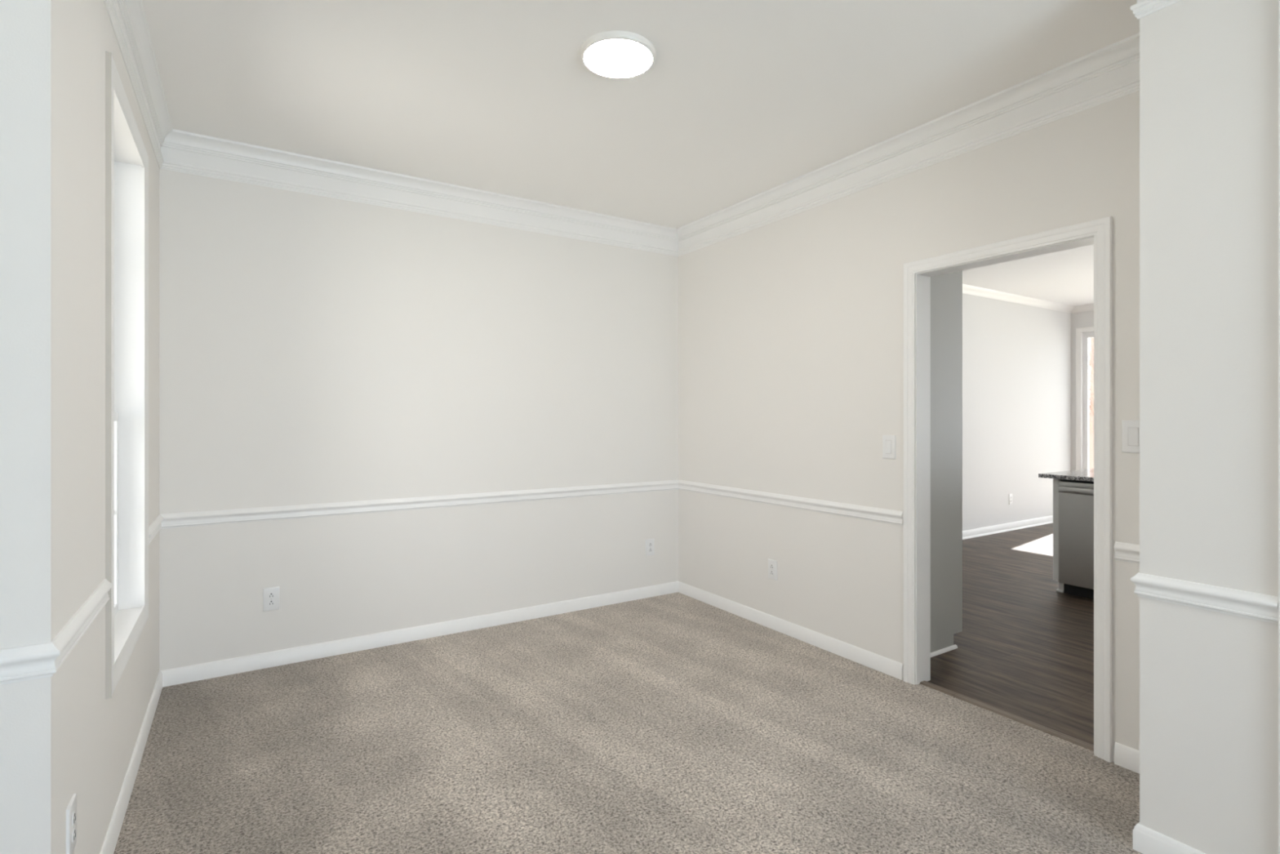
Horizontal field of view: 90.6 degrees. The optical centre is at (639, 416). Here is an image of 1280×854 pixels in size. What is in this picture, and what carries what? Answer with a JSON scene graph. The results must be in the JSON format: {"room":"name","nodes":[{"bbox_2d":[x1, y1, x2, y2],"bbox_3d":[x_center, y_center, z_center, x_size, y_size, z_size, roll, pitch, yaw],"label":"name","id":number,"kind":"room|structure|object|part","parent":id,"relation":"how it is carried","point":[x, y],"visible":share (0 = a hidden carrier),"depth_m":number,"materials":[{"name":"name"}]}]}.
{"room":"empty dining room","nodes":[
{"label":"empty dining room","id":0,"kind":"room"},
{"bbox_2d":[0,0,159,853],"bbox_3d":[-1.830,-0.020,2.149,0.140,2.720,2.050,0,0,-32],"label":"wall","id":1,"kind":"structure","parent":0,"point":[60,736],"depth_m":1.37,"materials":[{"name":"white paint"}]},
{"bbox_2d":[66,793,76,853],"bbox_3d":[-1.313,0.948,1.466,0.009,0.119,0.074,0,0,-32],"label":"wall outlet","id":2,"kind":"object","parent":1,"relation":"attached to","point":[71,811],"visible":1,"depth_m":1.45,"materials":[{"name":"white plastic"}]},
{"bbox_2d":[71,826,75,842],"bbox_3d":[-1.312,0.968,1.467,0.004,0.028,0.033,0,0,-32],"label":"receptacle","id":3,"kind":"object","parent":2,"relation":"attached to","point":[73,828],"depth_m":1.46,"materials":[{"name":"grey plastic"}]},
{"bbox_2d":[71,810,75,825],"bbox_3d":[-1.312,0.928,1.467,0.004,0.028,0.033,0,0,-32],"label":"receptacle","id":4,"kind":"object","parent":2,"relation":"attached to","point":[73,812],"depth_m":1.46,"materials":[{"name":"grey plastic"}]},
{"bbox_2d":[50,51,163,698],"bbox_3d":[-1.818,-0.122,2.147,0.158,1.886,2.068,0,0,-32],"label":"window","id":5,"kind":"structure","parent":1,"relation":"in","point":[126,157],"depth_m":2.49,"materials":[{"name":"white paint"}]},
{"bbox_3d":[-1.862,0.369,2.169,0.026,0.778,0.735,0,0,-32],"label":"sash","id":6,"kind":"part","parent":5,"relation":"part of","materials":[{"name":"white plastic"}]},
{"bbox_3d":[-1.848,0.764,2.178,0.140,0.012,0.743,0,0,-32],"label":"sill","id":7,"kind":"part","parent":5,"relation":"part of","materials":[{"name":"white paint"}]},
{"bbox_2d":[99,670,162,853],"bbox_3d":[-1.762,1.261,2.184,0.013,0.078,2.063,0,0,-32],"label":"baseboard","id":8,"kind":"structure","parent":1,"relation":"attached to","point":[111,838],"depth_m":2.20,"materials":[{"name":"white paint"}]},
{"bbox_2d":[103,0,173,168],"bbox_3d":[-1.732,-1.288,2.178,0.056,0.184,2.105,0,0,-32],"label":"crown molding","id":9,"kind":"structure","parent":1,"relation":"attached to","point":[127,18],"depth_m":2.35,"materials":[{"name":"white paint"}]},
{"bbox_2d":[159,168,1071,670],"bbox_3d":[1.557,-0.025,5.624,9.610,2.750,0.140,0,0,-33],"label":"wall","id":10,"kind":"structure","parent":0,"point":[313,348],"depth_m":3.71,"materials":[{"name":"white paint"}]},
{"bbox_2d":[262,586,279,611],"bbox_3d":[-1.921,0.948,3.303,0.074,0.119,0.009,0,0,-33],"label":"wall outlet","id":11,"kind":"object","parent":10,"relation":"attached to","point":[270,595],"visible":1,"depth_m":3.30,"materials":[{"name":"white plastic"}]},
{"bbox_2d":[267,600,275,605],"bbox_3d":[-1.920,0.968,3.301,0.033,0.028,0.004,0,0,-33],"label":"receptacle","id":12,"kind":"object","parent":11,"relation":"attached to","point":[270,602],"depth_m":3.30,"materials":[{"name":"grey plastic"}]},
{"bbox_2d":[267,592,275,598],"bbox_3d":[-1.920,0.928,3.301,0.033,0.028,0.004,0,0,-33],"label":"receptacle","id":13,"kind":"object","parent":11,"relation":"attached to","point":[270,595],"depth_m":3.30,"materials":[{"name":"grey plastic"}]},
{"bbox_2d":[160,581,678,687],"bbox_3d":[-1.011,1.261,3.885,3.092,0.078,0.013,0,0,-33],"label":"baseboard","id":14,"kind":"structure","parent":10,"relation":"attached to","point":[193,673],"depth_m":3.62,"materials":[{"name":"white paint"}]},
{"bbox_2d":[160,128,678,256],"bbox_3d":[-1.000,-1.288,3.867,3.092,0.184,0.056,0,0,-33],"label":"crown molding","id":15,"kind":"structure","parent":10,"relation":"attached to","point":[184,152],"depth_m":3.62,"materials":[{"name":"white paint"}]},
{"bbox_2d":[160,480,678,528],"bbox_3d":[-1.010,0.503,3.883,3.092,0.071,0.018,0,0,-33],"label":"chair rail","id":16,"kind":"object","parent":10,"relation":"attached to","point":[300,511],"visible":0.88,"depth_m":3.62,"materials":[{"name":"white paint"}]},
{"bbox_2d":[645,538,654,555],"bbox_3d":[0.073,0.942,4.583,0.074,0.119,0.009,0,0,-33],"label":"wall outlet","id":17,"kind":"object","parent":10,"relation":"attached to","point":[650,543],"visible":1,"depth_m":4.58,"materials":[{"name":"white plastic"}]},
{"bbox_2d":[962,515,1053,539],"bbox_3d":[3.214,1.260,6.616,5.470,0.088,0.022,0,0,-33],"label":"baseboard","id":18,"kind":"structure","parent":10,"relation":"attached to","point":[971,533],"depth_m":7.23,"materials":[{"name":"white paint"}]},
{"bbox_2d":[1008,493,1012,504],"bbox_3d":[4.272,0.945,7.303,0.074,0.119,0.009,0,0,-33],"label":"wall outlet","id":19,"kind":"object","parent":10,"relation":"attached to","point":[1010,495],"visible":1,"depth_m":7.29,"materials":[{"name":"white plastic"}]},
{"bbox_2d":[962,284,1074,313],"bbox_3d":[2.958,-1.363,6.424,6.109,0.075,0.068,0,0,-33],"label":"crown molding","id":20,"kind":"structure","parent":10,"relation":"attached to","point":[966,289],"depth_m":7.29,"materials":[{"name":"white paint"}]},
{"bbox_2d":[113,523,1142,853],"bbox_3d":[3.104,1.325,2.910,10.020,0.050,6.300,0,0,-33],"label":"floor","id":21,"kind":"structure","parent":0,"point":[677,722],"depth_m":2.51,"materials":[{"name":"carpet"}]},
{"bbox_2d":[920,680,957,696],"bbox_3d":[1.429,1.298,3.033,0.050,0.010,0.168,0,0,-33],"label":"transition strip","id":22,"kind":"object","parent":21,"relation":"on","point":[928,684],"visible":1,"depth_m":3.02,"materials":[{"name":"brown wood"}]},
{"bbox_2d":[930,271,962,657],"bbox_3d":[1.422,0.162,3.763,0.599,2.284,0.714,0,0,-33],"label":"wall","id":23,"kind":"structure","parent":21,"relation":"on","point":[946,290],"depth_m":3.54,"materials":[{"name":"grey paint"}]},
{"bbox_3d":[1.574,1.296,3.445,0.512,0.017,0.014,0,0,-33],"label":"shoe molding","id":24,"kind":"part","parent":23,"relation":"part of","materials":[{"name":"white paint"}]},
{"bbox_2d":[953,693,1093,751],"bbox_3d":[1.633,1.298,2.715,0.050,0.010,0.582,0,0,-33],"label":"transition strip","id":25,"kind":"object","parent":21,"relation":"on","point":[1002,713],"visible":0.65,"depth_m":2.69,"materials":[{"name":"brown wood"}]},
{"bbox_2d":[1053,478,1067,592],"bbox_3d":[3.327,0.881,4.850,0.620,0.846,0.051,0,0,-33],"label":"end panel","id":26,"kind":"object","parent":21,"relation":"on","point":[1055,482],"visible":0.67,"depth_m":4.68,"materials":[{"name":"white paint"}]},
{"bbox_2d":[1058,479,1093,599],"bbox_3d":[3.461,0.882,4.545,0.644,0.844,0.600,0,0,-33],"label":"dishwasher","id":27,"kind":"object","parent":21,"relation":"on","point":[1076,497],"visible":0.38,"depth_m":4.56,"materials":[{"name":"silver metal"}]},
{"bbox_3d":[3.213,0.526,4.386,0.054,0.046,0.588,0,0,-33],"label":"handle","id":28,"kind":"part","parent":27,"relation":"part of","materials":[{"name":"silver metal"}]},
{"bbox_3d":[3.309,1.260,4.447,0.015,0.089,0.600,0,0,-33],"label":"kick plate","id":29,"kind":"part","parent":27,"relation":"part of","materials":[{"name":"black plastic"}]},
{"bbox_3d":[3.908,0.881,3.903,0.625,0.846,0.950,0,0,-33],"label":"base cabinet","id":30,"kind":"object","parent":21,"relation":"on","visible":0},
{"bbox_2d":[1038,468,1093,481],"bbox_3d":[3.850,0.438,4.289,0.974,0.028,1.703,0,0,-33],"label":"countertop","id":31,"kind":"structure","parent":30,"relation":"on","point":[1087,474],"depth_m":4.66,"materials":[{"name":"stone"}]},
{"bbox_2d":[142,0,1139,306],"bbox_3d":[3.095,-1.450,2.904,10.240,0.140,6.500,0,0,-33],"label":"ceiling","id":32,"kind":"structure","parent":0,"point":[739,100],"depth_m":2.63,"materials":[{"name":"white paint"}]},
{"bbox_2d":[580,31,655,78],"bbox_3d":[-0.083,-1.366,2.406,0.284,0.028,0.284,0,0,-33],"label":"light","id":33,"kind":"object","parent":32,"relation":"in","point":[608,54],"visible":1,"depth_m":2.37,"materials":[{"name":"white"}]},
{"bbox_2d":[678,90,1139,761],"bbox_3d":[1.198,-0.020,3.409,0.111,2.720,3.200,0,0,-33],"label":"wall","id":34,"kind":"structure","parent":0,"point":[791,328],"depth_m":3.41,"materials":[{"name":"white paint"}]},
{"bbox_2d":[768,558,777,580],"bbox_3d":[0.813,0.938,3.897,0.009,0.119,0.074,0,0,-33],"label":"wall outlet","id":35,"kind":"object","parent":34,"relation":"attached to","point":[772,564],"visible":1,"depth_m":3.89,"materials":[{"name":"white plastic"}]},
{"bbox_2d":[677,480,903,525],"bbox_3d":[0.788,0.503,3.928,0.018,0.071,1.885,0,0,-33],"label":"chair rail","id":36,"kind":"object","parent":34,"relation":"attached to","point":[866,513],"visible":1,"depth_m":3.68,"materials":[{"name":"white paint"}]},
{"bbox_2d":[678,581,903,679],"bbox_3d":[0.790,1.261,3.929,0.013,0.078,1.885,0,0,-33],"label":"baseboard","id":37,"kind":"structure","parent":34,"relation":"attached to","point":[895,668],"depth_m":3.69,"materials":[{"name":"white paint"}]},
{"bbox_2d":[882,435,895,458],"bbox_3d":[1.257,0.151,3.204,0.010,0.119,0.074,0,0,-33],"label":"light switch","id":38,"kind":"object","parent":34,"relation":"attached to","point":[888,441],"visible":1,"depth_m":3.20,"materials":[{"name":"white plastic"}]},
{"bbox_2d":[676,32,1139,256],"bbox_3d":[1.081,-1.288,3.436,0.056,0.184,3.030,0,0,-33],"label":"crown molding","id":39,"kind":"structure","parent":34,"relation":"attached to","point":[1108,73],"depth_m":2.93,"materials":[{"name":"white paint"}]},
{"bbox_2d":[903,216,1112,762],"bbox_3d":[1.594,0.274,2.792,0.146,2.058,0.877,0,0,-33],"label":"door frame","id":40,"kind":"structure","parent":34,"relation":"in","point":[917,274],"depth_m":3.02,"materials":[{"name":"white paint"}]},
{"bbox_2d":[1113,541,1139,564],"bbox_3d":[1.849,0.503,2.275,0.018,0.071,0.248,0,0,-33],"label":"chair rail","id":41,"kind":"object","parent":34,"relation":"attached to","point":[1124,552],"visible":0.34,"depth_m":2.35,"materials":[{"name":"white paint"}]},
{"bbox_2d":[1114,742,1139,773],"bbox_3d":[1.851,1.261,2.276,0.013,0.078,0.248,0,0,-33],"label":"baseboard","id":42,"kind":"structure","parent":34,"relation":"attached to","point":[1128,757],"depth_m":2.34,"materials":[{"name":"white paint"}]},
{"bbox_2d":[1121,420,1139,453],"bbox_3d":[1.816,0.072,2.333,0.010,0.119,0.074,0,0,-33],"label":"light switch","id":43,"kind":"object","parent":34,"relation":"attached to","point":[1130,428],"visible":0.87,"depth_m":2.34,"materials":[{"name":"white plastic"}]},
{"bbox_2d":[1071,310,1093,470],"bbox_3d":[6.979,-0.025,5.944,0.140,2.750,5.220,0,0,-33],"label":"wall","id":44,"kind":"structure","parent":0,"point":[1082,319],"depth_m":8.07,"materials":[{"name":"white paint"}]},
{"bbox_2d":[1071,303,1093,313],"bbox_3d":[6.891,-1.363,5.888,0.068,0.075,5.220,0,0,-33],"label":"crown molding","id":45,"kind":"structure","parent":44,"relation":"attached to","point":[1085,308],"depth_m":7.95,"materials":[{"name":"white paint"}]},
{"bbox_2d":[1075,326,1093,470],"bbox_3d":[6.250,0.088,7.041,0.134,2.431,2.466,0,0,-33],"label":"door","id":46,"kind":"structure","parent":44,"relation":"in","point":[1086,335],"depth_m":8.01,"materials":[{"name":"white paint"}]},
{"bbox_3d":[5.957,0.115,7.527,0.032,2.370,1.216,0,0,-33],"label":"panel","id":47,"kind":"part","parent":46,"relation":"part of","materials":[{"name":"clear glass"}]},
{"bbox_2d":[1139,0,1278,853],"bbox_3d":[1.795,-0.020,1.912,0.501,2.720,0.305,0,0,-33],"label":"wall","id":48,"kind":"structure","parent":0,"point":[1209,68],"depth_m":1.77,"materials":[{"name":"white paint"}]},
{"bbox_2d":[1132,823,1206,853],"bbox_3d":[1.574,1.261,1.780,0.013,0.078,0.315,0,0,-33],"label":"baseboard","id":49,"kind":"structure","parent":48,"relation":"attached to","point":[1145,840],"depth_m":1.86,"materials":[{"name":"white paint"}]},
{"bbox_2d":[1130,573,1278,623],"bbox_3d":[1.571,0.503,1.780,0.018,0.071,0.320,0,0,-33],"label":"chair rail","id":50,"kind":"object","parent":48,"relation":"attached to","point":[1255,606],"visible":1,"depth_m":1.76,"materials":[{"name":"white paint"}]},
{"bbox_3d":[-1.526,-0.020,1.209,0.350,2.720,0.140,0,0,-33],"label":"wall","id":51,"kind":"structure","parent":0,"visible":0},
{"bbox_2d":[0,642,59,684],"bbox_3d":[-1.419,0.503,1.184,0.504,0.071,0.018,0,0,-33],"label":"chair rail","id":52,"kind":"object","parent":51,"relation":"attached to","point":[35,661],"visible":1,"depth_m":1.29,"materials":[{"name":"white paint"}]},
{"bbox_3d":[2.499,-0.020,0.480,0.140,2.720,2.865,0,0,-33],"label":"wall","id":53,"kind":"structure","parent":0,"visible":0},
{"bbox_2d":[1130,0,1182,19],"bbox_3d":[2.320,-1.288,0.579,0.056,0.184,3.226,0,0,-33],"label":"crown molding","id":54,"kind":"structure","parent":53,"relation":"attached to","point":[1143,8],"depth_m":1.88,"materials":[{"name":"white paint"}]},
{"bbox_2d":[1278,0,1279,853],"bbox_3d":[1.978,0.070,1.276,0.158,2.460,0.967,0,0,-33],"label":"door","id":55,"kind":"structure","parent":53,"relation":"in","point":[1278,0],"depth_m":1.64,"materials":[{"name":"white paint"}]},
{"label":"outside","id":56,"kind":"structure","parent":0,"visible":0},
{"bbox_3d":[4.494,1.725,7.427,70.000,0.050,60.000,0,0,-33],"label":"ground","id":57,"kind":"structure","parent":56,"visible":0},
{"bbox_2d":[1088,337,1093,468],"bbox_3d":[8.743,-0.443,12.105,1.356,4.294,1.307,0,0,27],"label":"bare tree","id":58,"kind":"object","parent":57,"relation":"on","point":[1091,352],"visible":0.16,"depth_m":12.13,"materials":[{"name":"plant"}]}
]}

